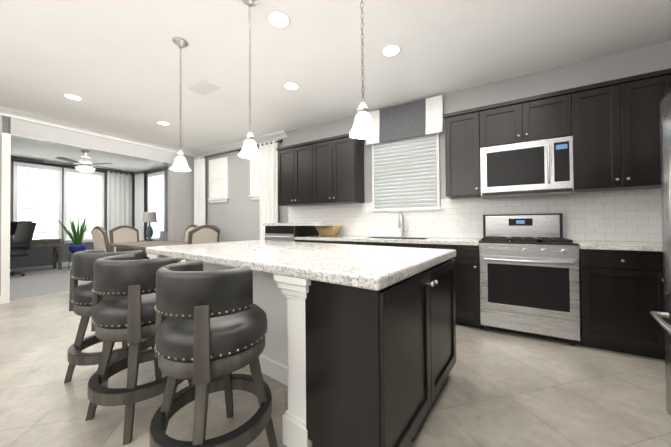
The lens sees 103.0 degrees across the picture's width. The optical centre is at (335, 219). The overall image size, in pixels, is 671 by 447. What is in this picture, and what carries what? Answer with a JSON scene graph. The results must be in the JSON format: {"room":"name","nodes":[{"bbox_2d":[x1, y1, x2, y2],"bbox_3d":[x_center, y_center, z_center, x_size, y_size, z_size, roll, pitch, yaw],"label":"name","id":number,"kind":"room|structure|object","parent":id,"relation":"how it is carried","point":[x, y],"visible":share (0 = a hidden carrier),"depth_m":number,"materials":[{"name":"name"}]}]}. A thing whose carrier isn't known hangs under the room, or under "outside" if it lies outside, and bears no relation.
{"room":"kitchen","nodes":[
{"label":"kitchen","id":0,"kind":"room"},
{"bbox_2d":[10,156,135,266],"bbox_3d":[-8.045,-0.141,6.298,0.200,2.800,6.100,-1,-1,31],"label":"wall","id":1,"kind":"structure","parent":0,"point":[39,255],"depth_m":7.00,"materials":[{"name":"paint"}]},
{"bbox_2d":[13,162,62,243],"bbox_3d":[-7.582,-0.383,6.827,0.053,2.050,0.870,-1,-1,31],"label":"living room window","id":2,"kind":"structure","parent":1,"relation":"in","point":[37,194],"depth_m":6.83,"materials":[{"name":"white glass"}]},
{"bbox_2d":[10,261,71,271],"bbox_3d":[-7.992,1.197,6.139,0.014,0.120,5.898,-1,-1,31],"label":"baseboard","id":3,"kind":"structure","parent":1,"relation":"attached to","point":[39,267],"depth_m":6.81,"materials":[{"name":"white wood"}]},
{"bbox_2d":[63,168,103,243],"bbox_3d":[-7.122,-0.378,7.595,0.053,2.050,0.900,-1,-1,31],"label":"living room window","id":4,"kind":"structure","parent":1,"relation":"in","point":[83,194],"depth_m":7.56,"materials":[{"name":"white glass"}]},
{"bbox_2d":[0,115,195,303],"bbox_3d":[-4.757,-0.196,3.993,0.170,2.800,5.520,-1,-1,31],"label":"wall","id":5,"kind":"structure","parent":0,"point":[180,202],"depth_m":4.60,"materials":[{"name":"paint"}]},
{"bbox_2d":[0,106,196,156],"bbox_3d":[-4.661,-1.547,3.945,0.100,0.100,5.520,-1,-1,31],"label":"crown molding","id":6,"kind":"structure","parent":5,"relation":"attached to","point":[22,115],"depth_m":4.56,"materials":[{"name":"white"}]},
{"bbox_2d":[139,212,158,241],"bbox_3d":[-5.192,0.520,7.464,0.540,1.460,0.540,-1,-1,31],"label":"table lamp","id":7,"kind":"object","parent":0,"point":[149,217],"visible":0.69,"depth_m":7.39,"materials":[{"name":"blue ceramic"}]},
{"bbox_2d":[136,166,167,240],"bbox_3d":[-4.860,-0.149,7.696,3.830,2.800,0.430,-1,-1,31],"label":"wall","id":8,"kind":"structure","parent":0,"point":[146,197],"depth_m":8.31,"materials":[{"name":"paint"}]},
{"bbox_2d":[11,159,165,242],"bbox_3d":[-6.654,-0.126,6.422,1.941,2.710,3.941,-1,-1,31],"label":"curtain","id":9,"kind":"object","parent":8,"relation":"attached to","point":[119,198],"visible":0.44,"depth_m":8.28,"materials":[{"name":"grey fabric"}]},
{"bbox_2d":[146,171,165,239],"bbox_3d":[-5.375,-0.387,7.990,1.020,2.050,0.053,-1,-1,31],"label":"living room window","id":10,"kind":"structure","parent":8,"relation":"in","point":[157,192],"depth_m":7.91,"materials":[{"name":"white glass"}]},
{"bbox_2d":[0,266,670,446],"bbox_3d":[-2.928,1.205,3.225,12.100,0.050,6.100,-1,-1,31],"label":"floor","id":11,"kind":"structure","parent":0,"point":[502,387],"depth_m":1.73,"materials":[{"name":"tile"}]},
{"bbox_2d":[10,223,35,275],"bbox_3d":[-7.038,0.654,5.767,0.674,1.180,0.755,-1,-1,31],"label":"office chair","id":12,"kind":"object","parent":11,"relation":"on","point":[23,236],"visible":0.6,"depth_m":5.94,"materials":[{"name":"black leather"}]},
{"bbox_2d":[10,238,63,269],"bbox_3d":[-7.406,0.870,6.345,0.500,0.770,1.250,-1,-1,31],"label":"desk","id":13,"kind":"object","parent":11,"relation":"on","point":[55,242],"visible":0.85,"depth_m":6.66,"materials":[{"name":"brown wood"}]},
{"bbox_2d":[10,222,32,240],"bbox_3d":[-7.518,0.264,6.271,0.180,0.440,0.540,-1,-1,31],"label":"monitor","id":14,"kind":"object","parent":13,"relation":"on","point":[13,226],"visible":0.26,"depth_m":6.24,"materials":[{"name":"black plastic"}]},
{"bbox_2d":[55,213,91,269],"bbox_3d":[-6.561,0.501,6.792,0.592,1.506,0.680,-1,-1,31],"label":"potted plant","id":15,"kind":"object","parent":11,"relation":"on","point":[77,239],"visible":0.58,"depth_m":6.75,"materials":[{"name":"green plant"}]},
{"bbox_2d":[91,226,110,252],"bbox_3d":[-3.590,0.650,4.413,0.500,1.100,0.589,-1,-1,31],"label":"dining chair","id":16,"kind":"object","parent":11,"relation":"on","point":[100,237],"visible":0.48,"depth_m":4.13,"materials":[{"name":"beige fabric"}]},
{"bbox_2d":[64,249,152,387],"bbox_3d":[-1.669,0.693,2.032,0.523,0.925,0.523,-1,-1,31],"label":"stool","id":17,"kind":"object","parent":11,"relation":"on","point":[80,300],"visible":0.5,"depth_m":1.83,"materials":[{"name":"grey leather"}]},
{"bbox_2d":[109,225,149,258],"bbox_3d":[-4.223,0.668,5.485,0.589,1.100,0.500,-1,-1,31],"label":"dining chair","id":18,"kind":"object","parent":11,"relation":"on","point":[122,234],"visible":0.42,"depth_m":5.55,"materials":[{"name":"beige fabric"}]},
{"bbox_2d":[85,254,192,444],"bbox_3d":[-1.161,0.684,1.635,0.521,0.925,0.521,-1,-1,31],"label":"stool","id":19,"kind":"object","parent":11,"relation":"on","point":[125,311],"visible":0.75,"depth_m":1.42,"materials":[{"name":"grey leather"}]},
{"bbox_2d":[109,240,187,254],"bbox_3d":[-3.249,0.818,4.900,1.700,0.770,0.950,-1,-1,31],"label":"dining table","id":20,"kind":"object","parent":11,"relation":"on","point":[130,246],"visible":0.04,"depth_m":4.72,"materials":[{"name":"brown wood"}]},
{"bbox_2d":[159,231,167,240],"bbox_3d":[-4.321,0.775,6.801,1.450,0.920,0.760,-1,-1,31],"label":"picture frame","id":21,"kind":"object","parent":11,"relation":"on","point":[163,236],"visible":0.04,"depth_m":7.22,"materials":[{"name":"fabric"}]},
{"bbox_2d":[184,225,197,241],"bbox_3d":[-3.231,0.662,5.596,0.500,1.100,0.589,-1,-1,31],"label":"dining chair","id":22,"kind":"object","parent":11,"relation":"on","point":[189,228],"visible":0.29,"depth_m":5.83,"materials":[{"name":"beige fabric"}]},
{"bbox_2d":[181,225,219,261],"bbox_3d":[-2.259,0.638,4.309,0.589,1.100,0.500,-1,-1,31],"label":"dining chair","id":23,"kind":"object","parent":11,"relation":"on","point":[201,234],"visible":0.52,"depth_m":4.14,"materials":[{"name":"beige fabric"}]},
{"bbox_2d":[149,259,277,446],"bbox_3d":[-0.577,0.675,1.286,0.522,0.925,0.522,-1,-1,31],"label":"stool","id":24,"kind":"object","parent":11,"relation":"on","point":[211,327],"visible":1,"depth_m":1.10,"materials":[{"name":"grey leather"}]},
{"bbox_2d":[263,223,322,241],"bbox_3d":[-0.687,0.636,4.376,0.698,1.080,0.630,-1,-1,31],"label":"base cabinet","id":25,"kind":"object","parent":11,"relation":"on","point":[273,231],"depth_m":4.09,"materials":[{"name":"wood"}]},
{"bbox_2d":[147,253,455,446],"bbox_3d":[-0.375,0.717,2.171,2.340,0.860,1.230,-1,-1,37],"label":"kitchen island","id":26,"kind":"object","parent":11,"relation":"on","point":[349,366],"visible":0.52,"depth_m":1.23,"materials":[{"name":"espresso wood"},{"name":"brushed nickel"}]},
{"bbox_2d":[146,240,455,290],"bbox_3d":[-0.402,0.260,2.173,2.320,0.054,1.220,-1,-1,37],"label":"island countertop","id":27,"kind":"structure","parent":26,"relation":"on","point":[372,267],"depth_m":1.57,"materials":[{"name":"stone"}]},
{"bbox_2d":[299,239,326,242],"bbox_3d":[-0.196,0.732,4.085,0.558,0.874,0.624,-1,-1,31],"label":"base cabinet","id":28,"kind":"object","parent":11,"relation":"on","point":[300,240],"depth_m":3.79,"materials":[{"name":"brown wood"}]},
{"bbox_2d":[327,239,358,244],"bbox_3d":[0.208,0.726,3.843,0.616,0.874,0.624,-1,-1,31],"label":"base cabinet","id":29,"kind":"object","parent":11,"relation":"on","point":[335,241],"depth_m":3.54,"materials":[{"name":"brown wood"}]},
{"bbox_2d":[359,239,434,248],"bbox_3d":[0.809,0.716,3.484,1.016,0.874,0.624,-1,-1,31],"label":"base cabinet","id":30,"kind":"object","parent":11,"relation":"on","point":[361,241],"depth_m":3.16,"materials":[{"name":"brown wood"}]},
{"bbox_2d":[435,243,480,327],"bbox_3d":[1.387,0.707,3.138,0.563,0.874,0.624,-1,-1,31],"label":"base cabinet","id":31,"kind":"object","parent":11,"relation":"on","point":[467,259],"depth_m":2.80,"materials":[{"name":"brown wood"}]},
{"bbox_2d":[299,235,480,242],"bbox_3d":[0.590,0.263,3.612,2.405,0.040,0.635,-1,-1,31],"label":"countertop","id":32,"kind":"structure","parent":31,"relation":"on","point":[374,239],"depth_m":3.29,"materials":[{"name":"white stone"}]},
{"bbox_2d":[315,226,341,235],"bbox_3d":[-0.106,0.173,4.131,0.410,0.160,0.256,-1,-1,31],"label":"bowl","id":33,"kind":"object","parent":32,"relation":"on","point":[328,230],"visible":0.96,"depth_m":4.03,"materials":[{"name":"wood"}]},
{"bbox_2d":[398,211,408,236],"bbox_3d":[0.922,0.060,3.641,0.110,0.358,0.217,-1,-1,31],"label":"faucet","id":34,"kind":"object","parent":32,"relation":"on","point":[399,223],"visible":0.98,"depth_m":3.69,"materials":[{"name":"silver metal"}]},
{"bbox_2d":[479,213,579,345],"bbox_3d":[1.944,0.535,2.766,0.770,1.200,0.692,-1,-1,31],"label":"range","id":35,"kind":"object","parent":11,"relation":"on","point":[529,273],"visible":1,"depth_m":2.55,"materials":[{"name":"silver metal"}]},
{"bbox_2d":[577,247,665,359],"bbox_3d":[2.545,0.690,2.445,0.578,0.874,0.624,-1,-1,31],"label":"base cabinet","id":36,"kind":"object","parent":11,"relation":"on","point":[621,291],"depth_m":2.21,"materials":[{"name":"brown wood"}]},
{"bbox_2d":[573,240,662,250],"bbox_3d":[2.731,0.230,2.331,1.025,0.040,0.635,-1,-1,31],"label":"countertop","id":37,"kind":"structure","parent":36,"relation":"on","point":[582,243],"depth_m":2.28,"materials":[{"name":"white stone"}]},
{"bbox_2d":[650,92,670,416],"bbox_3d":[1.939,0.218,0.943,0.958,1.790,0.910,-1,-1,31],"label":"fridge","id":38,"kind":"object","parent":11,"relation":"on","point":[665,131],"visible":1,"depth_m":1.46,"materials":[{"name":"grey metal"}]},
{"bbox_2d":[0,0,670,172],"bbox_3d":[-2.951,-1.670,3.261,12.100,0.100,6.100,-1,-1,31],"label":"ceiling","id":39,"kind":"structure","parent":0,"point":[114,64],"depth_m":2.68,"materials":[{"name":"paint"}]},
{"bbox_2d":[62,93,83,100],"bbox_3d":[-3.452,-1.610,3.513,0.208,0.004,0.208,-1,-1,31],"label":"recessed light","id":40,"kind":"object","parent":39,"relation":"in","point":[73,97],"visible":1,"depth_m":3.52,"materials":[{"name":"white"}]},
{"bbox_2d":[43,150,119,172],"bbox_3d":[-5.631,-1.308,6.092,1.331,0.509,1.289,-1,-1,31],"label":"ceiling fan","id":41,"kind":"object","parent":39,"relation":"hanging from","point":[85,166],"visible":1,"depth_m":5.93,"materials":[{"name":"silver metal"}]},
{"bbox_2d":[156,121,170,125],"bbox_3d":[-2.861,-1.603,4.442,0.208,0.004,0.208,-1,-1,31],"label":"recessed light","id":42,"kind":"object","parent":39,"relation":"in","point":[163,123],"visible":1,"depth_m":4.45,"materials":[{"name":"white"}]},
{"bbox_2d":[170,37,190,171],"bbox_3d":[-1.427,-1.049,2.461,0.173,1.184,0.158,-1,-1,31],"label":"pendant light","id":43,"kind":"object","parent":39,"relation":"hanging from","point":[180,163],"visible":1,"depth_m":2.45,"materials":[{"name":"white glass"}]},
{"bbox_2d":[187,79,220,95],"bbox_3d":[-1.625,-1.621,3.294,0.360,0.016,0.220,-1,-1,31],"label":"ceiling vent","id":44,"kind":"object","parent":39,"relation":"in","point":[203,87],"visible":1,"depth_m":3.27,"materials":[{"name":"white metal"}]},
{"bbox_2d":[238,0,261,158],"bbox_3d":[-0.638,-1.061,1.988,0.173,1.184,0.158,-1,-1,31],"label":"pendant light","id":45,"kind":"object","parent":39,"relation":"hanging from","point":[249,150],"visible":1,"depth_m":1.98,"materials":[{"name":"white glass"}]},
{"bbox_2d":[266,10,290,28],"bbox_3d":[-0.470,-1.650,2.207,0.208,0.004,0.208,-1,-1,31],"label":"recessed light","id":46,"kind":"object","parent":39,"relation":"in","point":[278,19],"visible":1,"depth_m":2.20,"materials":[{"name":"white"}]},
{"bbox_2d":[283,82,299,89],"bbox_3d":[-0.541,-1.636,3.275,0.208,0.004,0.208,-1,-1,31],"label":"recessed light","id":47,"kind":"object","parent":39,"relation":"in","point":[291,85],"visible":1,"depth_m":3.26,"materials":[{"name":"white"}]},
{"bbox_2d":[349,0,377,138],"bbox_3d":[0.151,-1.073,1.516,0.173,1.184,0.158,-1,-1,31],"label":"pendant light","id":48,"kind":"object","parent":39,"relation":"hanging from","point":[363,127],"visible":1,"depth_m":1.51,"materials":[{"name":"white glass"}]},
{"bbox_2d":[380,43,401,56],"bbox_3d":[0.543,-1.653,2.614,0.208,0.004,0.208,-1,-1,31],"label":"recessed light","id":49,"kind":"object","parent":39,"relation":"in","point":[391,50],"visible":1,"depth_m":2.61,"materials":[{"name":"white"}]},
{"bbox_2d":[198,40,670,241],"bbox_3d":[0.096,-0.230,4.392,8.070,2.800,0.150,-1,-1,31],"label":"wall","id":50,"kind":"structure","parent":0,"point":[236,217],"depth_m":3.50,"materials":[{"name":"paint"}]},
{"bbox_2d":[208,156,228,202],"bbox_3d":[-2.588,-0.865,5.883,0.680,0.970,0.053,-1,-1,31],"label":"dining room window","id":51,"kind":"structure","parent":50,"relation":"in","point":[218,180],"depth_m":5.84,"materials":[{"name":"white"}]},
{"bbox_2d":[194,139,282,239],"bbox_3d":[-2.108,-0.133,5.551,2.735,2.630,0.118,-1,-1,31],"label":"curtain","id":52,"kind":"object","parent":50,"relation":"attached to","point":[268,184],"visible":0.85,"depth_m":5.08,"materials":[{"name":"white fabric"}]},
{"bbox_2d":[195,130,287,156],"bbox_3d":[-2.055,-1.548,5.544,2.690,0.100,0.100,-1,-1,31],"label":"crown molding","id":53,"kind":"structure","parent":50,"relation":"attached to","point":[280,134],"depth_m":5.50,"materials":[{"name":"white wood"}]},
{"bbox_2d":[249,150,258,199],"bbox_3d":[-1.434,-0.883,5.192,0.690,0.970,0.053,-1,-1,31],"label":"dining room window","id":54,"kind":"structure","parent":50,"relation":"in","point":[254,179],"depth_m":5.27,"materials":[{"name":"white"}]},
{"bbox_2d":[276,141,315,206],"bbox_3d":[-0.559,-0.733,4.494,0.793,0.980,0.346,-1,-1,31],"label":"upper cabinet","id":55,"kind":"object","parent":50,"relation":"attached to","point":[296,163],"depth_m":4.33,"materials":[{"name":"brown wood"}]},
{"bbox_2d":[316,133,363,204],"bbox_3d":[0.013,-0.742,4.152,0.793,0.980,0.346,-1,-1,31],"label":"upper cabinet","id":56,"kind":"object","parent":50,"relation":"attached to","point":[328,171],"depth_m":3.96,"materials":[{"name":"brown wood"}]},
{"bbox_2d":[366,95,442,144],"bbox_3d":[0.936,-1.360,3.740,1.070,0.490,0.115,-1,-1,31],"label":"shade valance","id":57,"kind":"object","parent":50,"relation":"attached to","point":[414,119],"visible":0.83,"depth_m":3.65,"materials":[{"name":"grey fabric"}]},
{"bbox_2d":[371,133,440,212],"bbox_3d":[0.958,-0.640,3.759,0.980,1.070,0.053,-1,-1,31],"label":"kitchen window","id":58,"kind":"structure","parent":50,"relation":"in","point":[405,174],"depth_m":3.72,"materials":[{"name":"white plastic"}]},
{"bbox_2d":[443,108,482,198],"bbox_3d":[1.548,-0.766,3.233,0.365,0.980,0.346,-1,-1,31],"label":"upper cabinet","id":59,"kind":"object","parent":50,"relation":"attached to","point":[463,142],"depth_m":3.09,"materials":[{"name":"brown wood"}]},
{"bbox_2d":[288,188,661,241],"bbox_3d":[1.242,-0.016,3.609,4.895,0.506,0.010,-1,-1,31],"label":"tile backsplash","id":60,"kind":"structure","parent":50,"relation":"attached to","point":[630,215],"depth_m":3.10,"materials":[{"name":"white tile"}]},
{"bbox_2d":[479,88,574,147],"bbox_3d":[2.041,-1.036,2.940,0.790,0.455,0.346,-1,-1,31],"label":"upper cabinet","id":61,"kind":"object","parent":50,"relation":"attached to","point":[551,115],"depth_m":2.76,"materials":[{"name":"brown wood"}]},
{"bbox_2d":[480,136,573,198],"bbox_3d":[2.018,-0.529,2.887,0.776,0.530,0.455,-1,-1,31],"label":"microwave","id":62,"kind":"object","parent":61,"relation":"attached to","point":[536,168],"visible":1,"depth_m":2.71,"materials":[{"name":"silver metal"}]},
{"bbox_2d":[570,68,670,192],"bbox_3d":[2.697,-0.784,2.546,0.733,0.980,0.346,-1,-1,31],"label":"upper cabinet","id":63,"kind":"object","parent":50,"relation":"attached to","point":[612,127],"depth_m":2.42,"materials":[{"name":"brown wood"}]}
]}

